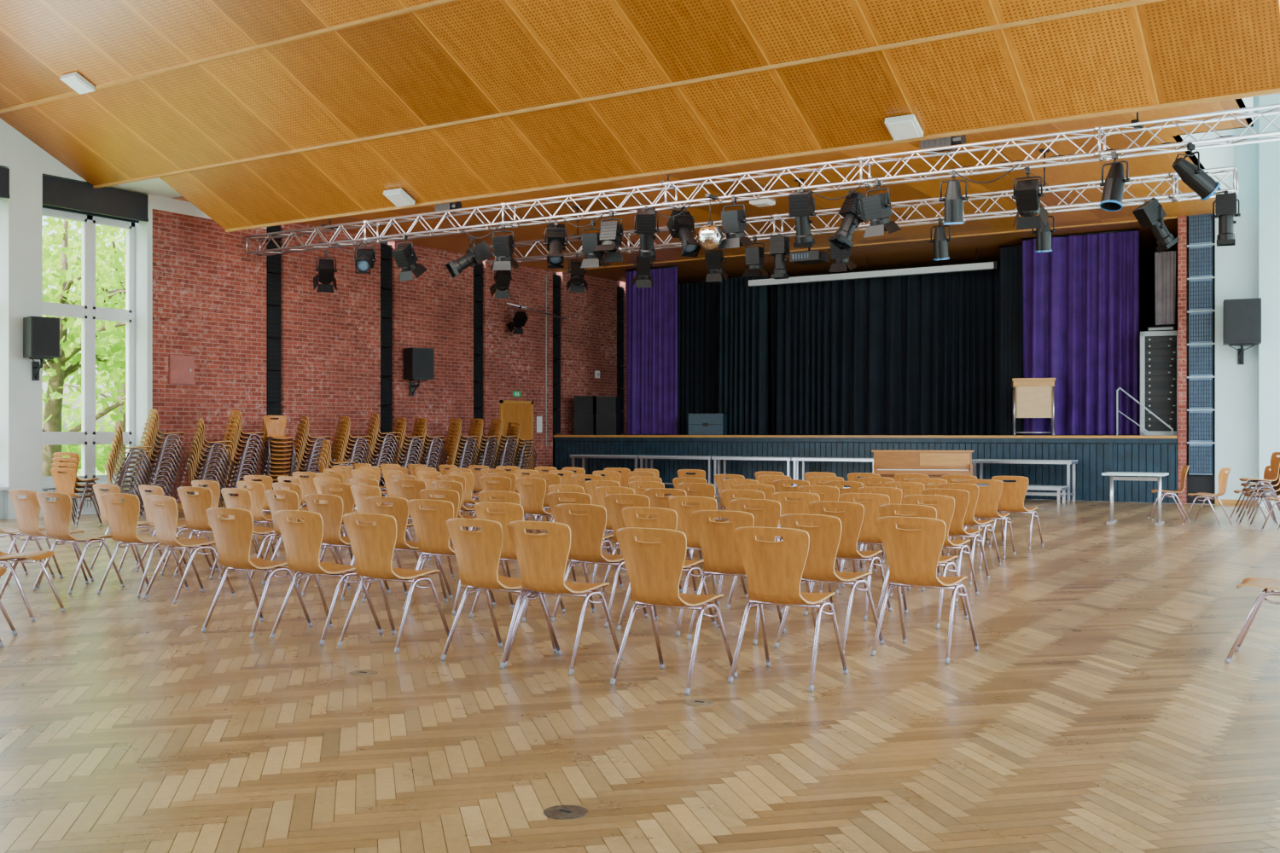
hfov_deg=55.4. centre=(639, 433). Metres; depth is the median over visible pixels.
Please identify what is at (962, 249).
wall
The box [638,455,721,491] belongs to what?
table
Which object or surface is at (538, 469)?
chair
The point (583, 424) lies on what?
speaker
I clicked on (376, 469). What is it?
chair
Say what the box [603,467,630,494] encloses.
chair
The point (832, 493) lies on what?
chair
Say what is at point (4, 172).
roller blind
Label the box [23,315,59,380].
wall speaker
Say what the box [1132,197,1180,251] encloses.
spotlight
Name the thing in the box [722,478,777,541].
chair
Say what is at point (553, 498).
chair
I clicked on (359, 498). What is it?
chair
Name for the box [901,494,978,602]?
chair
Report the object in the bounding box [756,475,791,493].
chair
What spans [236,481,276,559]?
chair
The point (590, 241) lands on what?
spotlight
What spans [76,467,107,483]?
lawn
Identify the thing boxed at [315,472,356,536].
chair
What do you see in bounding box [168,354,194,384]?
box
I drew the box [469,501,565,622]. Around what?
chair
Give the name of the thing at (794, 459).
table
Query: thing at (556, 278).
strip
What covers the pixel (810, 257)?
projector
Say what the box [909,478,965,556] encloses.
chair
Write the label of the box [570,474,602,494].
chair
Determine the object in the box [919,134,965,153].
unit
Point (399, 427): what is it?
chairs
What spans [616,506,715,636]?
chair
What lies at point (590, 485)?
chair
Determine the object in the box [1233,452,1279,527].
chairs
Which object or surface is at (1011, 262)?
curtain
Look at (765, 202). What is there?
ceiling lamp
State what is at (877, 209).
spotlight
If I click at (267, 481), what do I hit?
chair
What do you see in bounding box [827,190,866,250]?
spotlight
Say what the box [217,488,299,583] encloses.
chair
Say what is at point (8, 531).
chair
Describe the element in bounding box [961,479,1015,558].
chair
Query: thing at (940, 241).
spotlight
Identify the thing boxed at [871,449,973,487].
desk
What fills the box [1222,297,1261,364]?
wall speaker
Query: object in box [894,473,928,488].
chair
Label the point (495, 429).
chairs
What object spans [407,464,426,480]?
chair
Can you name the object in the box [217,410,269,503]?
chairs
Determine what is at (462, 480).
chair
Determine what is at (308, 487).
chair
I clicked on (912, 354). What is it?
curtain
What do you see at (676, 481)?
chair
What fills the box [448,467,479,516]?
chair
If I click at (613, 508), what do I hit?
chair
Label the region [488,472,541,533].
chair
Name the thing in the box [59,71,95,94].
ceiling lamp
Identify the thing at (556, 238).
spotlight
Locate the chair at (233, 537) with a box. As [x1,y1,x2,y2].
[201,507,312,638]
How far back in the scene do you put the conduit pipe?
30.54 m
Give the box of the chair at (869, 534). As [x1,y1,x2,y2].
[835,493,910,597]
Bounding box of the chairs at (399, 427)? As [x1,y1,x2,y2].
[385,417,428,475]
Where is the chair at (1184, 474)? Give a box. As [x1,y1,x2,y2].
[1146,465,1190,522]
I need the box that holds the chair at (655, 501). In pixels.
[644,488,715,583]
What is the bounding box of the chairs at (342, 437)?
[331,416,374,478]
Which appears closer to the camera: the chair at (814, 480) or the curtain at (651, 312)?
the chair at (814, 480)
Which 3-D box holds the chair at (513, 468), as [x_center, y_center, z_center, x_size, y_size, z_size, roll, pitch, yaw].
[-1.874,0.912,18.533,0.504,0.845,0.561,0,0,29]
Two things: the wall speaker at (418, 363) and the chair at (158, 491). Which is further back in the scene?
the wall speaker at (418, 363)
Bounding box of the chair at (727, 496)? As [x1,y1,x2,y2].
[717,489,780,584]
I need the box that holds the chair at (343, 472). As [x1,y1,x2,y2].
[323,468,347,490]
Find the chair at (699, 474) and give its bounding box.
[677,469,718,510]
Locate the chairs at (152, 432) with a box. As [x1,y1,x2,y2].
[133,408,189,513]
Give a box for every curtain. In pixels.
[625,265,677,434]
[677,280,718,434]
[718,275,767,434]
[770,261,1000,435]
[999,244,1023,435]
[1022,228,1139,435]
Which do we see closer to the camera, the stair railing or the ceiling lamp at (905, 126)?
the ceiling lamp at (905, 126)
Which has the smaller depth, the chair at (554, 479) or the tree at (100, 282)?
the chair at (554, 479)
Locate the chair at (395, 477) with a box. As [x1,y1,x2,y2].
[391,474,424,541]
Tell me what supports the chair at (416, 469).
on the floor
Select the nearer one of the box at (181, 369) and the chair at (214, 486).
the chair at (214, 486)
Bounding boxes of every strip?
[266,225,280,498]
[380,243,392,490]
[473,261,482,449]
[552,273,560,433]
[616,285,623,433]
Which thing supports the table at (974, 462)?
on the floor
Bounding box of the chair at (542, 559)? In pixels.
[504,520,622,675]
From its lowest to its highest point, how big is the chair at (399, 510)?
0.845 m
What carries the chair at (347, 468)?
on the floor
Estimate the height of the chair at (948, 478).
0.845 m
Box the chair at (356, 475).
[352,473,409,541]
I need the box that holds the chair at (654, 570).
[610,527,738,695]
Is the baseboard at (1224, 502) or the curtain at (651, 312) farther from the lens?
the curtain at (651, 312)
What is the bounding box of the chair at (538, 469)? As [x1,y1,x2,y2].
[532,466,557,521]
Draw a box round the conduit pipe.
[546,274,546,446]
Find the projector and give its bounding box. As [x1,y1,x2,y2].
[790,247,829,264]
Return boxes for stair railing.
[1116,387,1173,436]
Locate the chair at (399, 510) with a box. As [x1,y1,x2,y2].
[361,496,453,605]
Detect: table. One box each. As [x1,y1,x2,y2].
[971,459,1077,503]
[1101,471,1169,525]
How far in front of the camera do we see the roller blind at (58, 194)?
20.06 m
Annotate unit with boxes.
[435,201,461,214]
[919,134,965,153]
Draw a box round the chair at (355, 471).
[351,469,391,504]
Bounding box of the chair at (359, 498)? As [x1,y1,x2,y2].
[349,485,421,568]
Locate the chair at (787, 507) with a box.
[772,492,844,593]
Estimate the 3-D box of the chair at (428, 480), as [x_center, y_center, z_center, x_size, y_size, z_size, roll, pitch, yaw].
[-2.631,0.912,16.167,0.504,0.845,0.561,0,0,34]
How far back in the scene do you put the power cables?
16.79 m
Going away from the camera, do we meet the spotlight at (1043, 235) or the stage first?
the spotlight at (1043, 235)
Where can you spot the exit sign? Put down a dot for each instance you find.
(514, 393)
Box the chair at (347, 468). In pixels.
[331,465,356,509]
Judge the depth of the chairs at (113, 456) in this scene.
19.13 m
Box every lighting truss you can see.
[245,103,1279,256]
[485,148,1238,264]
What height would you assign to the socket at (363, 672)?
0.006 m
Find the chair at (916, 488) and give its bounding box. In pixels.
[881,482,944,563]
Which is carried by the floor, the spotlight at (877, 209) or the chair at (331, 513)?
the chair at (331, 513)
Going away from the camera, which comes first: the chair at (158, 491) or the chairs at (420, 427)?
the chair at (158, 491)
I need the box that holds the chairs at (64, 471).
[50,452,102,527]
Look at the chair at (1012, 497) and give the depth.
14.07 m
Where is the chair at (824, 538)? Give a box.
[773,513,884,656]
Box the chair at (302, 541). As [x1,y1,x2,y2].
[269,510,383,645]
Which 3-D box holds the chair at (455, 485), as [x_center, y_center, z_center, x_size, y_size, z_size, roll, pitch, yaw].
[-1.864,0.912,12.802,0.504,0.845,0.561,0,0,34]
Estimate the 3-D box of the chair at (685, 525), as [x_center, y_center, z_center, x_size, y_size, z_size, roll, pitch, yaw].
[0.528,0.912,9.737,0.504,0.845,0.561,0,0,30]
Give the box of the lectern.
[1011,378,1055,436]
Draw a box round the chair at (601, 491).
[591,486,634,575]
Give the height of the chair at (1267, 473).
0.845 m
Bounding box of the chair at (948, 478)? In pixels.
[940,475,989,546]
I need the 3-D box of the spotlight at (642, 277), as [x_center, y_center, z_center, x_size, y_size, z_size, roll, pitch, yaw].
[0.058,-2.876,21.188,0.374,0.703,0.490,0,0,-2]
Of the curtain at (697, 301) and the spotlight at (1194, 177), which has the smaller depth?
the spotlight at (1194, 177)
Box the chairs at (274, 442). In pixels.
[259,415,296,483]
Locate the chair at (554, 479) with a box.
[529,473,560,531]
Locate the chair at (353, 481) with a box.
[346,478,413,554]
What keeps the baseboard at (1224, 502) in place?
attached to the wall at (1246, 397)
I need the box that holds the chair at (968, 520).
[937,482,1001,570]
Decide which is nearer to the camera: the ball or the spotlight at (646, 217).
the ball
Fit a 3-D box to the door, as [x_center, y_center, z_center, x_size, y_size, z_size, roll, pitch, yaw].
[-2.971,0.270,29.536,0.089,2.120,1.260,0,0,32]
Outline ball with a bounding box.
[697,193,722,250]
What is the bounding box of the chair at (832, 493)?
[797,485,863,571]
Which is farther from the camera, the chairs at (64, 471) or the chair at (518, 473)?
the chairs at (64, 471)
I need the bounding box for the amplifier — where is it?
[1147,325,1176,331]
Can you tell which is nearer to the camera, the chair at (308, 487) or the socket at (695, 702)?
the socket at (695, 702)
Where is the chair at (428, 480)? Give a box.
[414,471,468,534]
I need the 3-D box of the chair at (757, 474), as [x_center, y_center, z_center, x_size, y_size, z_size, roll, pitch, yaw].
[1.802,0.912,15.906,0.504,0.845,0.561,0,0,35]
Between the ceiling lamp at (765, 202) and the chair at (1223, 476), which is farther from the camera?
the ceiling lamp at (765, 202)
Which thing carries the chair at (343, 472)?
on the floor
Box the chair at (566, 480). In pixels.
[546,470,574,532]
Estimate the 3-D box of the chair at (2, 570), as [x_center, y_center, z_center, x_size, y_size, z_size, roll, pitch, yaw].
[-4.295,0.912,7.726,0.561,0.845,0.504,0,0,-18]
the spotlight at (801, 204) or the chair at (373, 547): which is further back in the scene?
the spotlight at (801, 204)
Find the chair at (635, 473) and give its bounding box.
[628,471,655,481]
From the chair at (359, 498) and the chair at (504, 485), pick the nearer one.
the chair at (359, 498)
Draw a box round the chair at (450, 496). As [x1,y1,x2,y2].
[416,488,481,586]
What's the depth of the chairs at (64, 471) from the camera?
17.32 m
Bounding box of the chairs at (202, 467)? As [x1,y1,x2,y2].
[185,418,235,507]
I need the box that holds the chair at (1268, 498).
[1260,497,1279,531]
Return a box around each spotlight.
[313,250,337,292]
[353,238,376,273]
[391,234,426,281]
[444,235,493,278]
[489,270,511,298]
[490,222,519,270]
[506,305,528,334]
[543,220,568,268]
[566,253,587,292]
[579,220,610,267]
[593,209,625,262]
[632,253,654,287]
[633,206,659,261]
[666,206,701,257]
[704,246,728,282]
[718,195,753,249]
[741,236,768,277]
[768,233,790,279]
[787,187,816,248]
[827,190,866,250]
[828,227,856,272]
[862,179,901,238]
[929,218,951,260]
[938,169,968,224]
[1012,166,1048,229]
[1030,208,1055,252]
[1099,151,1130,211]
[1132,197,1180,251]
[1172,142,1220,200]
[1211,190,1240,246]
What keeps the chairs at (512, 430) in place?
on the floor
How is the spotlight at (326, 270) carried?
hanging from the lighting truss at (1137, 125)
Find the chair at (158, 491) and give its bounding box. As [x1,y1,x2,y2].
[135,484,212,575]
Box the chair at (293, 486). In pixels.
[271,482,340,563]
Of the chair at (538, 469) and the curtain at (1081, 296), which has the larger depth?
the curtain at (1081, 296)
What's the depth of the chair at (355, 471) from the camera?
16.57 m
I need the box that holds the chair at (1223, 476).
[1181,467,1233,527]
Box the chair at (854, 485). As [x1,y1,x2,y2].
[824,481,884,564]
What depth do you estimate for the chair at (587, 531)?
8.52 m
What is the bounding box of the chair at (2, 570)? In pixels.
[0,566,17,647]
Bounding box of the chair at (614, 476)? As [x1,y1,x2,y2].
[592,471,620,486]
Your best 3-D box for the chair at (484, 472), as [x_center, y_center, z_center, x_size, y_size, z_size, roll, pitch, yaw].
[-1.920,0.912,17.117,0.504,0.845,0.561,0,0,29]
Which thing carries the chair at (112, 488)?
on the floor
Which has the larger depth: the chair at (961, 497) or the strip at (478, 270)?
the strip at (478, 270)
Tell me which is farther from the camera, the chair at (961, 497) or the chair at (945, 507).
the chair at (961, 497)
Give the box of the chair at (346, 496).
[320,483,359,562]
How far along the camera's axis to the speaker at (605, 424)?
30.51 m
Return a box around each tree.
[42,216,126,474]
[42,216,126,477]
[42,218,124,424]
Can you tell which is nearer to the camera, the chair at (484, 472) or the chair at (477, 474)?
the chair at (484, 472)
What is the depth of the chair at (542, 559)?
6.86 m
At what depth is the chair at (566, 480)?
16.22 m
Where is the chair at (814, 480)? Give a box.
[808,476,861,546]
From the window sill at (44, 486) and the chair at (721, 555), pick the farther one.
the window sill at (44, 486)
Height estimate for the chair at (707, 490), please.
0.845 m
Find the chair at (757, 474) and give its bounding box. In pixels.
[754,471,784,491]
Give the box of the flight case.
[687,413,727,435]
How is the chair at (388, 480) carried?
on the floor
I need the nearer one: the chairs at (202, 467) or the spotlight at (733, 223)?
the spotlight at (733, 223)
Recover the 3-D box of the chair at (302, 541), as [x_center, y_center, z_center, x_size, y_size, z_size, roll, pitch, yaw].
[-2.057,0.912,7.993,0.504,0.845,0.561,0,0,32]
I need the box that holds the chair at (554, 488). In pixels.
[547,484,615,574]
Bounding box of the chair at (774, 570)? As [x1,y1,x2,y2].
[727,526,848,692]
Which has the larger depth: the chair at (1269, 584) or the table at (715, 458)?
the table at (715, 458)
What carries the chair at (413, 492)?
on the floor
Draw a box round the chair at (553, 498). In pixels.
[546,492,622,590]
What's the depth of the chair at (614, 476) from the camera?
15.99 m
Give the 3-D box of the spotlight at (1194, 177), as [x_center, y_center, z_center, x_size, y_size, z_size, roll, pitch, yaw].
[6.352,-2.993,13.943,0.538,0.654,0.360,0,0,-6]
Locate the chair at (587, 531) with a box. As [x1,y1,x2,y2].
[551,503,648,627]
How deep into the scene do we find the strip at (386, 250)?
25.86 m
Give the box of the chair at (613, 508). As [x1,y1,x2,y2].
[600,494,682,594]
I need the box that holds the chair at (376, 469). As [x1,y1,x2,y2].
[358,465,387,496]
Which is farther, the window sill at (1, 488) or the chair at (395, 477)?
the window sill at (1, 488)
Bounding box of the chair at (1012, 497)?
[989,476,1043,550]
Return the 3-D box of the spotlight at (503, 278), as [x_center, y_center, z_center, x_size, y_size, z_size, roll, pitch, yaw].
[-2.590,-2.879,22.846,0.374,0.698,0.533,0,0,-19]
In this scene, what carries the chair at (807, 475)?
on the floor
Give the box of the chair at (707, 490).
[677,482,728,559]
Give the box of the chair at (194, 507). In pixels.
[173,486,255,579]
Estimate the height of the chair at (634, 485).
0.845 m
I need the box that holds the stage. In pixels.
[553,435,1177,503]
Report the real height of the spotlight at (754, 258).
0.670 m
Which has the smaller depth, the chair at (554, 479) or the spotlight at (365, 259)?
the chair at (554, 479)
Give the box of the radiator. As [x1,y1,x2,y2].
[46,486,137,515]
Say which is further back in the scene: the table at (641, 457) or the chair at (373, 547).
the table at (641, 457)
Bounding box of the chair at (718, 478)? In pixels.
[714,474,744,511]
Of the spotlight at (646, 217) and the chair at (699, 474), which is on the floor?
the chair at (699, 474)
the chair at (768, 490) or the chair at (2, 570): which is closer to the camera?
the chair at (2, 570)
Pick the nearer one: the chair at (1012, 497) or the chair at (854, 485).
the chair at (854, 485)
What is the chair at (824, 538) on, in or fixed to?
on the floor
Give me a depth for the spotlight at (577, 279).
21.79 m
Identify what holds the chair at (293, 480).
on the floor
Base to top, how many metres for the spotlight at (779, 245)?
0.718 m
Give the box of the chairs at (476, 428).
[465,418,502,494]
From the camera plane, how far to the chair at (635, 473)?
15.70 m
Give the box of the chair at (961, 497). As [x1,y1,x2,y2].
[921,488,989,585]
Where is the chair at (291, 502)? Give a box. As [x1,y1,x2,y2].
[261,489,345,588]
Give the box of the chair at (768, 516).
[726,499,806,613]
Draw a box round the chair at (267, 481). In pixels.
[244,475,276,547]
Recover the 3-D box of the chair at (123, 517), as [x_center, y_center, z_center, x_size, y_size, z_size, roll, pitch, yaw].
[-4.162,0.912,10.213,0.504,0.845,0.561,0,0,26]
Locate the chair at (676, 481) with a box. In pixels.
[672,477,721,519]
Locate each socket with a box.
[348,669,377,676]
[543,804,587,820]
[683,698,715,706]
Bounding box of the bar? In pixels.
[506,302,567,319]
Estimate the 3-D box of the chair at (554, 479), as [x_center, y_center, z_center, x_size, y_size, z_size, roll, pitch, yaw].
[-1.047,0.912,15.109,0.504,0.845,0.561,0,0,28]
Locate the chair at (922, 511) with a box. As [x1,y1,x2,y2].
[873,504,968,628]
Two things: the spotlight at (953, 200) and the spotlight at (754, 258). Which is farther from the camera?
the spotlight at (754, 258)
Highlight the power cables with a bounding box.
[278,129,1279,253]
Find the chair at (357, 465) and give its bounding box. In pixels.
[354,463,387,509]
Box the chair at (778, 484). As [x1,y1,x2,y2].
[773,479,809,541]
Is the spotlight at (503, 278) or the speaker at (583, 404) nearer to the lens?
the spotlight at (503, 278)
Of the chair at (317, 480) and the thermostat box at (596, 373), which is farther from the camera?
the thermostat box at (596, 373)
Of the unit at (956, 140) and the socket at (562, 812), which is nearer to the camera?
the socket at (562, 812)
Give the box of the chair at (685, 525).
[668,495,748,605]
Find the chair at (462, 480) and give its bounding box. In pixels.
[436,475,476,530]
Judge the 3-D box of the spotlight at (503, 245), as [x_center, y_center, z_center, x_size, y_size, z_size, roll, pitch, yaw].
[-2.149,-2.943,19.328,0.406,0.754,0.464,0,0,9]
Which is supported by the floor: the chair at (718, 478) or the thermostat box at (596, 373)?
the chair at (718, 478)
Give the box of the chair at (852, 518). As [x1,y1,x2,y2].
[803,500,891,620]
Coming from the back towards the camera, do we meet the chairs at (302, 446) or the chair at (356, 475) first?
the chairs at (302, 446)
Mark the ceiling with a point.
(250, 113)
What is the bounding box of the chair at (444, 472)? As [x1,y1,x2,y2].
[438,465,476,500]
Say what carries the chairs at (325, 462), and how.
on the floor
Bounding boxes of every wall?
[0,118,661,519]
[554,216,1177,285]
[661,251,1177,436]
[1177,93,1279,507]
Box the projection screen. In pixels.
[744,248,999,287]
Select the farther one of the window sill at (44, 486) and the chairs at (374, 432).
the chairs at (374, 432)
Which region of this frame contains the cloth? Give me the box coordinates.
[1154,249,1175,325]
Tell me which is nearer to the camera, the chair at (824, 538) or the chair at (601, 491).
the chair at (824, 538)
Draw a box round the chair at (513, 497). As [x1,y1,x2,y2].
[477,490,546,590]
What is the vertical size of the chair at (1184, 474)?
0.845 m
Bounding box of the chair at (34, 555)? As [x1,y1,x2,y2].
[0,550,65,622]
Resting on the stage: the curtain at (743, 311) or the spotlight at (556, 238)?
the curtain at (743, 311)
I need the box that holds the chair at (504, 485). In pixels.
[478,476,532,533]
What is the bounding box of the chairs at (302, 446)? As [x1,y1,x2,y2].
[288,415,335,494]
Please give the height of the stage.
1.285 m
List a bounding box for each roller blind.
[0,167,9,198]
[42,174,148,223]
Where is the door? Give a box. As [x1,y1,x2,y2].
[499,400,533,475]
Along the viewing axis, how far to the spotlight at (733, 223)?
16.99 m
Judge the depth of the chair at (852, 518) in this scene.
8.78 m
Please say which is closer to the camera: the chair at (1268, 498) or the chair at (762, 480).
the chair at (762, 480)
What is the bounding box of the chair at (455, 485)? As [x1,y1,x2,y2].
[428,481,477,560]
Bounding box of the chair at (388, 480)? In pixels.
[381,470,411,529]
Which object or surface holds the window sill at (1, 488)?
attached to the wall at (199, 294)
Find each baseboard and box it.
[176,487,473,509]
[1215,499,1259,506]
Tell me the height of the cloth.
1.510 m
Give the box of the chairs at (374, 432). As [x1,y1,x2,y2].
[360,413,403,496]
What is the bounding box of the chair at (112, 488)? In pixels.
[89,483,168,572]
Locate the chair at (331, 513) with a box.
[301,494,390,600]
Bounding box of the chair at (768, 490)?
[733,483,780,541]
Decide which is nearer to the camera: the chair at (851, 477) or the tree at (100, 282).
the chair at (851, 477)
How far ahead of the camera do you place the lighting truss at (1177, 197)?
18.30 m
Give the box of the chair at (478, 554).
[440,517,561,669]
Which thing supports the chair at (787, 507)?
on the floor
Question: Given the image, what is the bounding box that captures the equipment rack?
[1139,331,1177,436]
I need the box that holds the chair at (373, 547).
[337,512,452,653]
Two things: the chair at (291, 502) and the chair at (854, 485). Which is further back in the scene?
the chair at (854, 485)
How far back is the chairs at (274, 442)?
21.80 m
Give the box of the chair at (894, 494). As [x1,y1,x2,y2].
[855,487,901,572]
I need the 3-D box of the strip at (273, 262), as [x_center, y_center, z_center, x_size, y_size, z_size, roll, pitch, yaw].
[-7.030,-1.370,23.324,0.105,5.280,0.360,0,0,32]
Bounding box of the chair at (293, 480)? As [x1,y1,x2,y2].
[274,476,308,547]
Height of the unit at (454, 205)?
0.191 m
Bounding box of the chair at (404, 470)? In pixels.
[384,466,409,523]
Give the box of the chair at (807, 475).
[804,471,836,493]
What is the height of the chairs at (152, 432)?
1.733 m
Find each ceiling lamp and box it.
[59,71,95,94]
[382,188,415,207]
[749,198,775,207]
[884,114,923,140]
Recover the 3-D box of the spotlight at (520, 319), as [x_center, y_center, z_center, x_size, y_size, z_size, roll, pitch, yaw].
[-2.900,-2.700,29.043,0.365,0.674,0.535,0,0,-37]
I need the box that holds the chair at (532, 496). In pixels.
[514,477,553,533]
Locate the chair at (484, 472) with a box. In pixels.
[477,468,526,529]
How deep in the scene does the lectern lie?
24.90 m
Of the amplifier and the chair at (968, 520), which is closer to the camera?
the chair at (968, 520)
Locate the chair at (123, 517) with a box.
[96,493,189,597]
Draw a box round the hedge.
[42,376,116,474]
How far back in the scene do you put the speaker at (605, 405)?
30.51 m
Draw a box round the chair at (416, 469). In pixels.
[412,467,436,523]
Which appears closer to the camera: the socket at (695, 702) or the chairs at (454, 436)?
the socket at (695, 702)
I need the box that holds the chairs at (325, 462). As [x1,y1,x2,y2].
[316,440,354,472]
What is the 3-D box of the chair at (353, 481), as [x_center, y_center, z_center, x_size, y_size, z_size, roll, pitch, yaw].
[-2.882,0.912,13.485,0.504,0.845,0.561,0,0,32]
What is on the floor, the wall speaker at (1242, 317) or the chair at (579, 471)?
the chair at (579, 471)
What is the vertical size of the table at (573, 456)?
0.810 m
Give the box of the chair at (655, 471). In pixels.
[634,468,671,496]
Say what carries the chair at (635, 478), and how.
on the floor
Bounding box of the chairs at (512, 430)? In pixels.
[503,422,538,475]
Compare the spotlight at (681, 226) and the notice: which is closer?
the spotlight at (681, 226)
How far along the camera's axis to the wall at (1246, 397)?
22.52 m
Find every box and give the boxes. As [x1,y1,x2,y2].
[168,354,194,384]
[594,370,599,378]
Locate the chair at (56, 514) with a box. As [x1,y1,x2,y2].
[32,492,124,593]
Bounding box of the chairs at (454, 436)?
[441,418,482,492]
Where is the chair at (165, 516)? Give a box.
[143,494,236,604]
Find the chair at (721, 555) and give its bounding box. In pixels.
[686,510,785,645]
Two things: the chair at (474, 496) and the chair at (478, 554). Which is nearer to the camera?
the chair at (478, 554)
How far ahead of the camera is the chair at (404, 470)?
17.83 m
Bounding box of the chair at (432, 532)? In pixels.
[402,499,496,615]
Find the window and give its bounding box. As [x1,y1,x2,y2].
[42,207,134,484]
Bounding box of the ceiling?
[0,0,1279,271]
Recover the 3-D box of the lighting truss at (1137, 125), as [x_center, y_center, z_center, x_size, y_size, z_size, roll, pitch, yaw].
[0.410,-3.696,17.823,17.932,0.818,0.366,0,0,32]
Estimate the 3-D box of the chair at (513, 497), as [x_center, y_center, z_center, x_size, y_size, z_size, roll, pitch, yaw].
[-1.089,0.912,10.608,0.504,0.845,0.561,0,0,28]
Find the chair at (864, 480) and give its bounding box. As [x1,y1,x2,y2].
[857,477,893,547]
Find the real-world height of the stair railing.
0.956 m
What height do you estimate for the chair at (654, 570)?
0.845 m
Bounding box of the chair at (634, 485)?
[628,481,688,558]
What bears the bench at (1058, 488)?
on the floor
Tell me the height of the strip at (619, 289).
4.030 m
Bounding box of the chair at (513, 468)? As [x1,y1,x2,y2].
[495,465,540,520]
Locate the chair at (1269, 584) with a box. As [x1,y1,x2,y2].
[1224,577,1279,663]
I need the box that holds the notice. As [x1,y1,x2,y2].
[536,416,541,432]
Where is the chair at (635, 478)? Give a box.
[628,476,662,488]
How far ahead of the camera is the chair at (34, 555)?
8.89 m
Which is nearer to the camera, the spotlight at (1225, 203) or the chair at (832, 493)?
the chair at (832, 493)
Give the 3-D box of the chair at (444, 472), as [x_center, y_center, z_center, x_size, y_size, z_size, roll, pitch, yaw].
[-2.844,0.912,19.198,0.504,0.845,0.561,0,0,40]
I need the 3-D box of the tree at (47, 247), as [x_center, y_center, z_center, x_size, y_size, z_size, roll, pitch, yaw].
[-16.550,-4.103,41.581,8.938,11.879,9.462,0,0,18]
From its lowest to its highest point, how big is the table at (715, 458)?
0.810 m
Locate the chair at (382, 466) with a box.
[380,464,400,496]
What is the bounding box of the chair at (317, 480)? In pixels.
[313,477,357,552]
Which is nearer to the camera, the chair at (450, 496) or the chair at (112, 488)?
the chair at (450, 496)
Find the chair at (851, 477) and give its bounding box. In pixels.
[847,472,880,502]
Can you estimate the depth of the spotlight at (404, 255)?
20.34 m
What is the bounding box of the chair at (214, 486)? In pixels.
[188,480,258,558]
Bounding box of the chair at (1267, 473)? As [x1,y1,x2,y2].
[1229,465,1274,522]
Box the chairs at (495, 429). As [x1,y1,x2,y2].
[484,418,521,472]
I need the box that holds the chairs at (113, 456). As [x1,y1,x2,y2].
[104,422,156,517]
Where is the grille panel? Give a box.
[1186,213,1215,475]
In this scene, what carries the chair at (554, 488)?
on the floor
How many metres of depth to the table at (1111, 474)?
17.90 m
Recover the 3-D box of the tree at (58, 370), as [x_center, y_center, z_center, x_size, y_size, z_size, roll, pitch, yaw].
[-12.236,-2.119,25.457,8.314,7.917,8.159,0,0,-8]
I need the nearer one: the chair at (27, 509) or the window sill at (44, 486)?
the chair at (27, 509)
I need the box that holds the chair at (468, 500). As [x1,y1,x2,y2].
[448,471,480,530]
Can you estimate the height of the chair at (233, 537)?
0.845 m
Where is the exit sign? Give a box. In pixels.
[512,390,520,396]
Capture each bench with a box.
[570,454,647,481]
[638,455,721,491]
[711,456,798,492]
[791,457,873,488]
[976,483,1067,504]
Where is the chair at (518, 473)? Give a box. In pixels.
[514,469,544,521]
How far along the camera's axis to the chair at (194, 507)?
11.24 m
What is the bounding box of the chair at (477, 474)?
[467,465,488,516]
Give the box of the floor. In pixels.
[0,490,1279,852]
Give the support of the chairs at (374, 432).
on the floor
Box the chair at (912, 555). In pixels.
[870,516,979,664]
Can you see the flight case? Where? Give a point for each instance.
(699, 424)
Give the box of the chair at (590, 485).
[585,480,622,554]
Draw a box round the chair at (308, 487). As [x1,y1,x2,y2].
[292,471,343,529]
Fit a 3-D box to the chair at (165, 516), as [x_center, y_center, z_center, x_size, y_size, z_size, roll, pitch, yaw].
[-3.649,0.912,9.866,0.504,0.845,0.561,0,0,39]
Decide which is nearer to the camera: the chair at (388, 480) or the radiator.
the chair at (388, 480)
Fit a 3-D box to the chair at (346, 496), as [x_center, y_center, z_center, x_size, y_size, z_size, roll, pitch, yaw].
[-2.858,0.912,12.180,0.504,0.845,0.561,0,0,27]
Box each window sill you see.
[0,487,9,490]
[42,481,134,488]
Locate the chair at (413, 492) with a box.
[393,479,453,559]
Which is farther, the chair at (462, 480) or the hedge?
the hedge
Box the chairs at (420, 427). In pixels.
[408,418,448,472]
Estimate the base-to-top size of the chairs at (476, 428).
1.659 m
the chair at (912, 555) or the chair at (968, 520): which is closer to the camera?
the chair at (912, 555)
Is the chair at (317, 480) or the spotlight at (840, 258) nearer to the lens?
the chair at (317, 480)
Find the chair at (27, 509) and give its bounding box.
[7,489,93,587]
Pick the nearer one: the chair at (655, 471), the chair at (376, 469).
the chair at (655, 471)
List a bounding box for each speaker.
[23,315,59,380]
[403,347,433,395]
[573,414,595,435]
[574,395,597,414]
[595,414,621,435]
[596,396,621,414]
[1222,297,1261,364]
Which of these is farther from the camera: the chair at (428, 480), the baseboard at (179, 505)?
the baseboard at (179, 505)
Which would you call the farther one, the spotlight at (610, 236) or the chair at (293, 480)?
the spotlight at (610, 236)
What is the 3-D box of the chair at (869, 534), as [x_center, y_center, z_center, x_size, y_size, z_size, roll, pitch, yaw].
[1.953,0.912,10.229,0.504,0.845,0.561,0,0,28]
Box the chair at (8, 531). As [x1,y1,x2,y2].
[0,526,55,577]
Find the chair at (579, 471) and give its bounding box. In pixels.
[561,467,585,481]
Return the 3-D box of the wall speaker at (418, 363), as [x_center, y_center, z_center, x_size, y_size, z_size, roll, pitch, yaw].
[-4.771,-1.315,26.184,0.500,1.010,0.536,0,0,-38]

